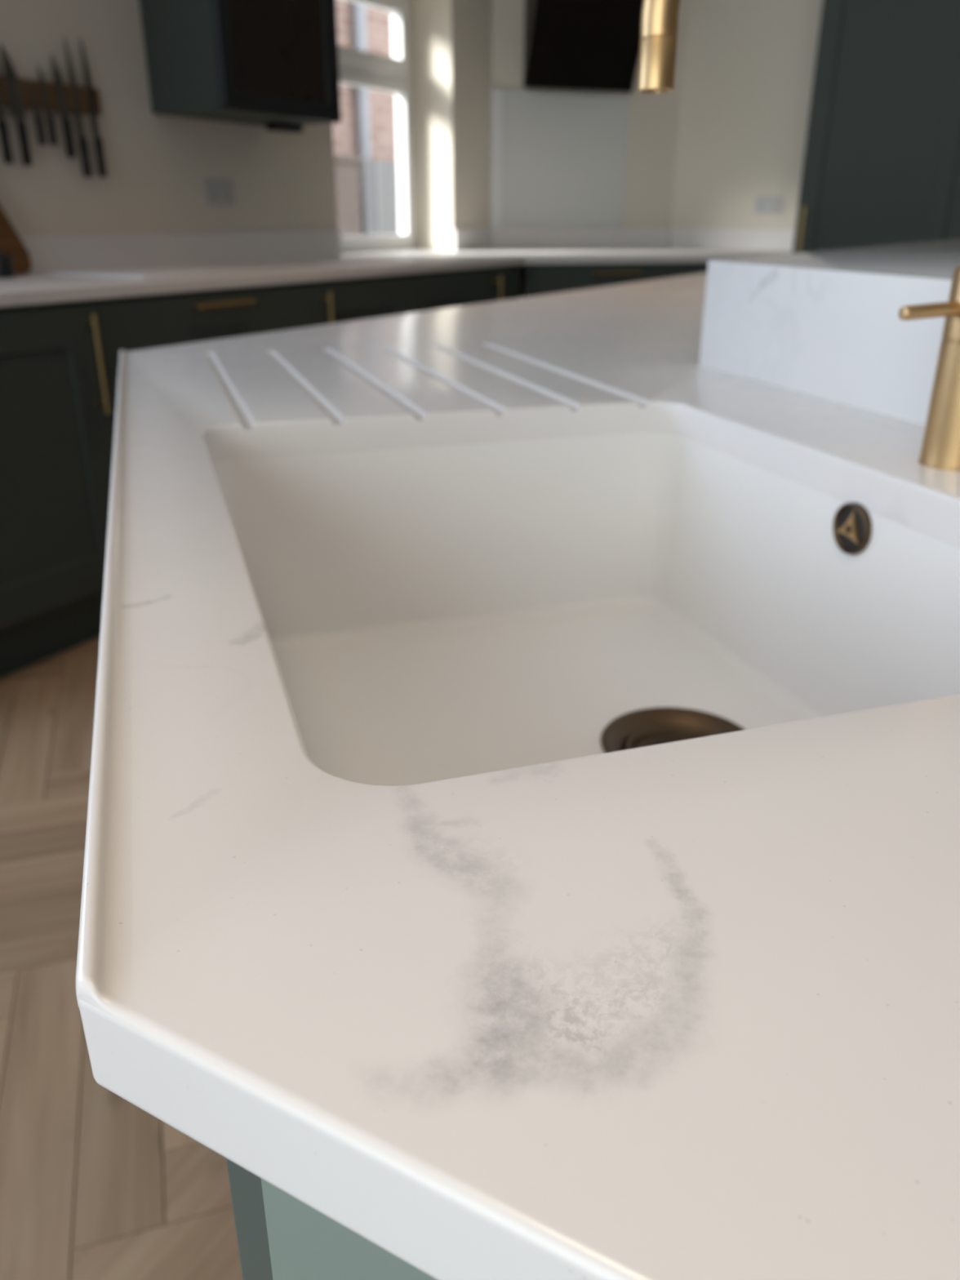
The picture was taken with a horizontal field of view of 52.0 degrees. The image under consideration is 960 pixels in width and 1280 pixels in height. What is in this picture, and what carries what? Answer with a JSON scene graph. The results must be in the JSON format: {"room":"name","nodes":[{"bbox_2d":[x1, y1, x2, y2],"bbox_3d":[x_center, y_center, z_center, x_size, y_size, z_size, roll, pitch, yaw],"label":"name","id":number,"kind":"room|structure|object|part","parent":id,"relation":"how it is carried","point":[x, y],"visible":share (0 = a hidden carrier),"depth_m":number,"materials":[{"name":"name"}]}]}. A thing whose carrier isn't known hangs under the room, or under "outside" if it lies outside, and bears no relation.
{"room":"kitchen","nodes":[
{"label":"kitchen","id":0,"kind":"room"},
{"bbox_2d":[0,635,242,1279],"bbox_3d":[1.145,0.342,1.972,6.250,0.060,7.650,13,26,27],"label":"floor","id":1,"kind":"structure","parent":0,"point":[94,1185],"depth_m":1.28,"materials":[{"name":"brown wood"}]},
{"bbox_2d":[0,300,114,677],"bbox_3d":[-1.367,-0.346,2.372,0.636,0.866,0.785,13,26,27],"label":"base cabinet","id":2,"kind":"object","parent":1,"relation":"on","point":[57,428],"visible":0.91,"depth_m":2.39,"materials":[{"name":"green paint"}]},
{"bbox_3d":[-0.934,-0.672,2.403,0.040,0.235,0.012,13,26,27],"label":"handle","id":3,"kind":"part","parent":2,"relation":"part of","materials":[{"name":"gold metal"}]},
{"bbox_2d":[88,282,314,426],"bbox_3d":[-0.969,-0.623,3.018,0.636,0.866,0.830,13,26,27],"label":"base cabinet","id":4,"kind":"object","parent":1,"relation":"on","point":[131,323],"visible":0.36,"depth_m":2.66,"materials":[{"name":"green paint"}]},
{"bbox_3d":[-0.736,-0.689,2.846,0.020,0.269,0.827,13,26,27],"label":"drawer","id":5,"kind":"part","parent":4,"relation":"part of","materials":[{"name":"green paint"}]},
{"bbox_3d":[-0.735,-0.889,2.759,0.020,0.162,0.827,13,26,27],"label":"drawer","id":6,"kind":"part","parent":4,"relation":"part of","materials":[{"name":"green paint"}]},
{"bbox_3d":[-0.708,-0.930,2.725,0.040,0.012,0.225,13,26,27],"label":"handle","id":7,"kind":"part","parent":4,"relation":"part of","materials":[{"name":"gold metal"}]},
{"bbox_2d":[226,1158,272,1279],"bbox_3d":[-0.228,0.286,0.918,0.036,0.866,1.142,-7,24,-17],"label":"base cabinet","id":8,"kind":"object","parent":1,"relation":"on","point":[246,1187],"visible":0.02,"depth_m":0.28,"materials":[{"name":"green paint"}]},
{"bbox_2d":[261,1178,436,1279],"bbox_3d":[0.303,0.496,0.437,0.600,0.866,0.490,13,26,27],"label":"base cabinet","id":9,"kind":"object","parent":1,"relation":"on","point":[304,1243],"visible":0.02,"depth_m":0.24,"materials":[{"name":"green paint"}]},
{"bbox_2d":[306,274,412,325],"bbox_3d":[-0.626,-0.862,3.576,0.636,0.866,0.565,13,26,27],"label":"base cabinet","id":10,"kind":"object","parent":1,"relation":"on","point":[340,300],"visible":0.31,"depth_m":3.28,"materials":[{"name":"green paint"}]},
{"bbox_3d":[-0.482,-0.987,3.137,0.040,0.235,0.012,13,26,27],"label":"handle","id":11,"kind":"part","parent":10,"relation":"part of","materials":[{"name":"gold metal"}]},
{"bbox_2d":[406,267,488,312],"bbox_3d":[-0.366,-1.059,4.035,0.596,0.866,0.560,13,26,27],"label":"base cabinet","id":12,"kind":"object","parent":1,"relation":"on","point":[430,291],"visible":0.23,"depth_m":3.73,"materials":[{"name":"green paint"}]},
{"bbox_2d":[483,265,519,302],"bbox_3d":[-0.140,-1.200,4.364,0.636,0.866,0.285,13,26,27],"label":"base cabinet","id":13,"kind":"object","parent":1,"relation":"on","point":[504,282],"visible":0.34,"depth_m":4.08,"materials":[{"name":"green paint"}]},
{"bbox_3d":[0.072,-1.372,4.037,0.040,0.235,0.012,13,26,27],"label":"handle","id":14,"kind":"part","parent":13,"relation":"part of","materials":[{"name":"gold metal"}]},
{"bbox_2d":[525,262,708,297],"bbox_3d":[0.658,-1.379,4.788,1.133,0.866,0.640,-7,24,-17],"label":"base cabinet","id":15,"kind":"object","parent":1,"relation":"on","point":[548,278],"visible":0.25,"depth_m":4.32,"materials":[{"name":"green paint"}]},
{"bbox_2d":[0,228,795,306],"bbox_3d":[-0.063,-1.367,3.484,1.504,0.130,4.649,13,26,27],"label":"countertop","id":16,"kind":"structure","parent":15,"relation":"on","point":[285,257],"depth_m":3.61,"materials":[{"name":"white stone"}]},
{"bbox_2d":[0,251,15,278],"bbox_3d":[-1.290,-1.008,2.644,0.068,0.067,0.068,13,26,27],"label":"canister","id":17,"kind":"object","parent":16,"relation":"on","point":[6,266],"visible":1,"depth_m":2.63,"materials":[{"name":"black"}]},
{"bbox_2d":[0,204,31,275],"bbox_3d":[-1.370,-1.142,2.607,0.053,0.340,0.331,13,26,27],"label":"wooden board","id":18,"kind":"object","parent":16,"relation":"on","point":[11,243],"visible":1,"depth_m":2.73,"materials":[{"name":"brown wood"}]},
{"bbox_2d":[48,265,264,279],"bbox_3d":[-0.933,-1.077,2.878,0.360,0.010,0.500,12,26,25],"label":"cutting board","id":19,"kind":"object","parent":16,"relation":"on","point":[164,271],"visible":1,"depth_m":2.79,"materials":[{"name":"white plastic"}]},
{"bbox_3d":[0.599,-1.611,4.323,0.225,0.012,0.040,-7,24,-17],"label":"handle","id":20,"kind":"part","parent":15,"relation":"part of","materials":[{"name":"gold metal"}]},
{"bbox_3d":[1.105,-1.390,4.632,0.330,0.710,0.020,-7,24,-17],"label":"door","id":21,"kind":"part","parent":15,"relation":"part of","materials":[{"name":"green paint"}]},
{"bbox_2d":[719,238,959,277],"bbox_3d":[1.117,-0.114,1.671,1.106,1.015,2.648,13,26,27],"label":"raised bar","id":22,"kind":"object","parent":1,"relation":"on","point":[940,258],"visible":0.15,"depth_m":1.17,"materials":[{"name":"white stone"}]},
{"bbox_2d":[792,0,959,253],"bbox_3d":[1.849,-2.010,4.517,0.630,2.250,0.666,13,26,27],"label":"tall cabinet","id":23,"kind":"object","parent":1,"relation":"on","point":[882,146],"visible":0.42,"depth_m":4.17,"materials":[{"name":"green paint"}]},
{"bbox_3d":[1.454,-1.801,4.458,0.012,0.300,0.040,13,26,27],"label":"handle","id":24,"kind":"part","parent":23,"relation":"part of","materials":[{"name":"gold metal"}]},
{"bbox_2d":[944,152,959,239],"bbox_3d":[2.398,-1.885,4.232,0.630,2.250,0.666,13,26,27],"label":"tall cabinet","id":25,"kind":"object","parent":1,"relation":"on","point":[953,228],"visible":0.11,"depth_m":4.15,"materials":[{"name":"green paint"}]},
{"bbox_2d":[0,0,492,250],"bbox_3d":[-1.650,-1.254,2.473,0.300,2.450,6.790,13,26,27],"label":"wall","id":26,"kind":"structure","parent":0,"point":[157,166],"depth_m":3.32,"materials":[{"name":"paint"}]},
{"bbox_2d":[0,75,101,115],"bbox_3d":[-1.336,-1.471,2.625,0.022,0.072,0.792,13,26,27],"label":"rack","id":27,"kind":"object","parent":26,"relation":"attached to","point":[82,93],"visible":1,"depth_m":2.80,"materials":[{"name":"brown wood"}]},
{"bbox_2d":[0,83,13,164],"bbox_3d":[-1.301,-1.459,2.657,0.015,0.315,0.040,13,26,27],"label":"knife","id":28,"kind":"object","parent":27,"relation":"attached to","point":[7,156],"visible":1,"depth_m":2.69,"materials":[{"name":"metal"}]},
{"bbox_3d":[-1.306,-1.514,2.637,0.002,0.198,0.040,13,26,27],"label":"blade","id":29,"kind":"part","parent":28,"relation":"part of","materials":[{"name":"metal"}]},
{"bbox_3d":[-1.301,-1.363,2.699,0.014,0.105,0.025,13,26,27],"label":"handle","id":30,"kind":"part","parent":28,"relation":"part of","materials":[{"name":"black plastic"}]},
{"bbox_2d":[0,44,32,165],"bbox_3d":[-1.271,-1.469,2.711,0.015,0.295,0.046,13,26,27],"label":"knife","id":31,"kind":"object","parent":27,"relation":"attached to","point":[15,94],"visible":1,"depth_m":2.71,"materials":[{"name":"metal"}]},
{"bbox_3d":[-1.276,-1.526,2.689,0.002,0.173,0.046,13,26,27],"label":"blade","id":32,"kind":"part","parent":31,"relation":"part of","materials":[{"name":"metal"}]},
{"bbox_3d":[-1.271,-1.384,2.747,0.014,0.110,0.025,13,26,27],"label":"handle","id":33,"kind":"part","parent":31,"relation":"part of","materials":[{"name":"black plastic"}]},
{"bbox_2d":[28,80,46,145],"bbox_3d":[-1.241,-1.478,2.764,0.015,0.160,0.020,13,26,27],"label":"knife","id":34,"kind":"object","parent":27,"relation":"attached to","point":[38,117],"visible":1,"depth_m":2.77,"materials":[{"name":"metal"}]},
{"bbox_3d":[-1.246,-1.520,2.749,0.002,0.072,0.018,13,26,27],"label":"blade","id":35,"kind":"part","parent":34,"relation":"part of","materials":[{"name":"metal"}]},
{"bbox_3d":[-1.241,-1.440,2.780,0.014,0.076,0.020,13,26,27],"label":"handle","id":36,"kind":"part","parent":34,"relation":"part of","materials":[{"name":"black plastic"}]},
{"bbox_2d":[36,64,57,145],"bbox_3d":[-1.222,-1.512,2.785,0.015,0.202,0.022,13,26,27],"label":"knife","id":37,"kind":"object","parent":27,"relation":"attached to","point":[50,119],"visible":1,"depth_m":2.79,"materials":[{"name":"metal"}]},
{"bbox_3d":[-1.228,-1.553,2.771,0.002,0.116,0.022,13,26,27],"label":"blade","id":38,"kind":"part","parent":37,"relation":"part of","materials":[{"name":"metal"}]},
{"bbox_3d":[-1.222,-1.454,2.810,0.014,0.074,0.020,13,26,27],"label":"handle","id":39,"kind":"part","parent":37,"relation":"part of","materials":[{"name":"black plastic"}]},
{"bbox_2d":[50,53,75,158],"bbox_3d":[-1.195,-1.532,2.830,0.015,0.263,0.032,13,26,27],"label":"knife","id":40,"kind":"object","parent":27,"relation":"attached to","point":[60,87],"visible":1,"depth_m":2.83,"materials":[{"name":"metal"}]},
{"bbox_3d":[-1.200,-1.585,2.810,0.002,0.151,0.032,13,26,27],"label":"blade","id":41,"kind":"part","parent":40,"relation":"part of","materials":[{"name":"metal"}]},
{"bbox_3d":[-1.195,-1.457,2.862,0.014,0.100,0.025,13,26,27],"label":"handle","id":42,"kind":"part","parent":40,"relation":"part of","materials":[{"name":"black plastic"}]},
{"bbox_2d":[63,35,92,177],"bbox_3d":[-1.170,-1.549,2.870,0.015,0.363,0.025,13,26,27],"label":"knife","id":43,"kind":"object","parent":27,"relation":"attached to","point":[86,168],"visible":1,"depth_m":2.88,"materials":[{"name":"metal"}]},
{"bbox_3d":[-1.175,-1.604,2.849,0.002,0.246,0.023,13,26,27],"label":"blade","id":44,"kind":"part","parent":43,"relation":"part of","materials":[{"name":"metal"}]},
{"bbox_3d":[-1.170,-1.431,2.921,0.014,0.105,0.025,13,26,27],"label":"handle","id":45,"kind":"part","parent":43,"relation":"part of","materials":[{"name":"black plastic"}]},
{"bbox_2d":[80,36,106,177],"bbox_3d":[-1.142,-1.572,2.914,0.015,0.366,0.025,13,26,27],"label":"knife","id":46,"kind":"object","parent":27,"relation":"attached to","point":[102,170],"visible":1,"depth_m":2.93,"materials":[{"name":"metal"}]},
{"bbox_3d":[-1.147,-1.627,2.894,0.002,0.250,0.024,13,26,27],"label":"blade","id":47,"kind":"part","parent":46,"relation":"part of","materials":[{"name":"metal"}]},
{"bbox_3d":[-1.142,-1.452,2.966,0.014,0.104,0.025,13,26,27],"label":"handle","id":48,"kind":"part","parent":46,"relation":"part of","materials":[{"name":"black plastic"}]},
{"bbox_2d":[204,179,235,205],"bbox_3d":[-0.905,-1.558,3.431,0.011,0.080,0.140,13,26,27],"label":"wall socket","id":49,"kind":"object","parent":26,"relation":"attached to","point":[217,193],"visible":1,"depth_m":3.42,"materials":[{"name":"white plastic"}]},
{"bbox_2d":[139,0,341,133],"bbox_3d":[-0.765,-2.087,3.115,0.328,0.824,0.580,13,26,27],"label":"upper cabinet","id":50,"kind":"object","parent":26,"relation":"attached to","point":[273,64],"visible":1,"depth_m":3.05,"materials":[{"name":"green paint"}]},
{"bbox_3d":[-0.630,-2.067,3.040,0.019,0.800,0.580,13,26,27],"label":"door frame","id":51,"kind":"part","parent":50,"relation":"part of","materials":[{"name":"black wood"}]},
{"bbox_3d":[-0.628,-2.064,3.032,0.002,0.698,0.445,13,26,27],"label":"glass pane","id":52,"kind":"part","parent":50,"relation":"part of","materials":[{"name":"black glass"}]},
{"bbox_2d":[265,122,302,133],"bbox_3d":[-0.685,-1.797,3.453,0.060,0.024,0.130,13,26,27],"label":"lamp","id":53,"kind":"object","parent":50,"relation":"attached to","point":[286,127],"depth_m":3.42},
{"bbox_2d":[337,0,453,257],"bbox_3d":[-0.474,-2.259,4.271,0.277,1.118,0.915,13,26,27],"label":"window","id":54,"kind":"structure","parent":26,"relation":"in","point":[357,68],"depth_m":4.49,"materials":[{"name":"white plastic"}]},
{"bbox_3d":[-0.555,-2.610,4.171,0.057,0.285,0.821,13,26,27],"label":"vent sash","id":55,"kind":"part","parent":54,"relation":"part of","materials":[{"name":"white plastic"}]},
{"bbox_3d":[-0.570,-1.805,4.525,0.060,0.043,0.805,13,26,27],"label":"frame sill","id":56,"kind":"part","parent":54,"relation":"part of","materials":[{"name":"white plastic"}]},
{"bbox_3d":[-0.557,-2.126,4.380,0.057,0.672,0.821,13,26,27],"label":"sash","id":57,"kind":"part","parent":54,"relation":"part of","materials":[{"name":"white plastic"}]},
{"bbox_3d":[-0.451,-1.750,4.476,0.219,0.021,0.915,13,26,27],"label":"sill","id":58,"kind":"part","parent":54,"relation":"part of","materials":[{"name":"white stone"}]},
{"bbox_2d":[490,0,687,297],"bbox_3d":[0.498,-2.437,5.239,1.030,2.450,0.300,-7,24,-17],"label":"wall","id":59,"kind":"structure","parent":0,"point":[653,117],"depth_m":5.11,"materials":[{"name":"paint"}]},
{"bbox_2d":[490,88,630,227],"bbox_3d":[0.409,-2.442,5.024,0.742,0.625,0.015,-7,24,-17],"label":"backsplash","id":60,"kind":"structure","parent":59,"relation":"attached to","point":[558,158],"depth_m":5.01,"materials":[{"name":"grey glass"}]},
{"bbox_3d":[0.081,-2.401,4.925,0.051,0.625,0.014,-7,24,-17],"label":"edge trim","id":61,"kind":"part","parent":60,"relation":"part of","materials":[{"name":"white plastic"}]},
{"bbox_2d":[523,0,642,92],"bbox_3d":[0.480,-3.035,4.584,0.567,0.830,0.375,-7,24,-17],"label":"hood","id":62,"kind":"object","parent":59,"relation":"attached to","point":[584,45],"visible":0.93,"depth_m":4.62,"materials":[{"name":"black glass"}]},
{"bbox_2d":[668,0,822,248],"bbox_3d":[3.394,-1.971,4.191,5.255,2.450,0.300,13,26,27],"label":"wall","id":63,"kind":"structure","parent":0,"point":[748,70],"depth_m":4.97,"materials":[{"name":"paint"}]},
{"bbox_2d":[753,196,782,213],"bbox_3d":[1.481,-2.236,5.061,0.140,0.080,0.011,13,26,27],"label":"wall socket","id":64,"kind":"object","parent":63,"relation":"attached to","point":[773,205],"visible":1,"depth_m":5.06,"materials":[{"name":"white plastic"}]},
{"bbox_3d":[0.720,-0.486,2.717,0.640,0.866,1.050,13,26,27],"label":"base cabinet","id":65,"kind":"object","parent":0,"visible":0},
{"bbox_2d":[75,259,959,1279],"bbox_3d":[0.946,-0.440,1.326,2.325,0.144,3.146,13,26,27],"label":"countertop","id":66,"kind":"structure","parent":65,"relation":"on","point":[689,1009],"depth_m":0.25,"materials":[{"name":"white stone"}]},
{"bbox_2d":[213,432,959,786],"bbox_3d":[0.067,0.040,0.670,0.464,0.232,0.622,-7,24,-17],"label":"undermount sink","id":67,"kind":"object","parent":66,"relation":"in","point":[435,613],"visible":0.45,"depth_m":0.86,"materials":[{"name":"white stone"}]},
{"bbox_2d":[624,724,714,750],"bbox_3d":[0.147,0.084,0.728,0.080,0.010,0.080,13,26,27],"label":"drain","id":68,"kind":"object","parent":67,"relation":"on","point":[636,735],"depth_m":0.76,"materials":[{"name":"brown metal"}]},
{"bbox_3d":[0.265,-0.082,0.704,0.002,0.022,0.024,-7,24,-17],"label":"triangle plate","id":69,"kind":"part","parent":67,"relation":"part of","materials":[{"name":"gold metal"}]},
{"bbox_2d":[636,0,959,471],"bbox_3d":[0.220,-0.280,0.588,0.282,0.370,0.043,-7,24,-17],"label":"tap","id":70,"kind":"object","parent":66,"relation":"on","point":[940,446],"visible":1,"depth_m":0.65,"materials":[{"name":"gold metal"}]},
{"bbox_3d":[0.215,-0.339,0.561,0.271,0.240,0.020,-7,24,-17],"label":"spout","id":71,"kind":"part","parent":70,"relation":"part of","materials":[{"name":"gold metal"}]},
{"bbox_3d":[0.295,-0.215,0.643,0.046,0.011,0.009,-7,24,-17],"label":"lever","id":72,"kind":"part","parent":70,"relation":"part of","materials":[{"name":"gold metal"}]},
{"label":"outside","id":73,"kind":"structure","parent":0,"visible":0},
{"bbox_3d":[-0.818,0.563,1.995,21.000,0.200,30.000,13,26,27],"label":"ground","id":74,"kind":"structure","parent":73,"visible":0},
{"bbox_2d":[333,153,361,235],"bbox_3d":[-1.096,-2.967,7.867,0.220,1.630,0.340,13,26,27],"label":"post","id":75,"kind":"object","parent":74,"relation":"on","point":[346,166],"visible":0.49,"depth_m":7.60,"materials":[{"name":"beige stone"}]},
{"bbox_2d":[332,0,396,234],"bbox_3d":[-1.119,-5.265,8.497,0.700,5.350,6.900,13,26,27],"label":"house","id":76,"kind":"structure","parent":74,"relation":"on","point":[382,114],"depth_m":8.44,"materials":[{"name":"red brick"}]},
{"bbox_2d":[350,1,370,235],"bbox_3d":[-0.996,-4.935,8.176,0.130,5.000,0.160,13,26,27],"label":"drainpipe","id":77,"kind":"object","parent":76,"relation":"attached to","point":[359,26],"visible":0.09,"depth_m":8.31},
{"bbox_2d":[360,159,398,235],"bbox_3d":[-0.564,-3.365,8.807,0.060,1.620,1.600,13,26,27],"label":"fence","id":78,"kind":"object","parent":74,"relation":"on","point":[380,208],"visible":0.13,"depth_m":8.12,"materials":[{"name":"grey paint"}]},
{"bbox_3d":[-0.571,-3.766,8.639,0.040,0.090,1.600,13,26,27],"label":"rail","id":79,"kind":"part","parent":78,"relation":"part of","materials":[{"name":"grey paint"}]}
]}

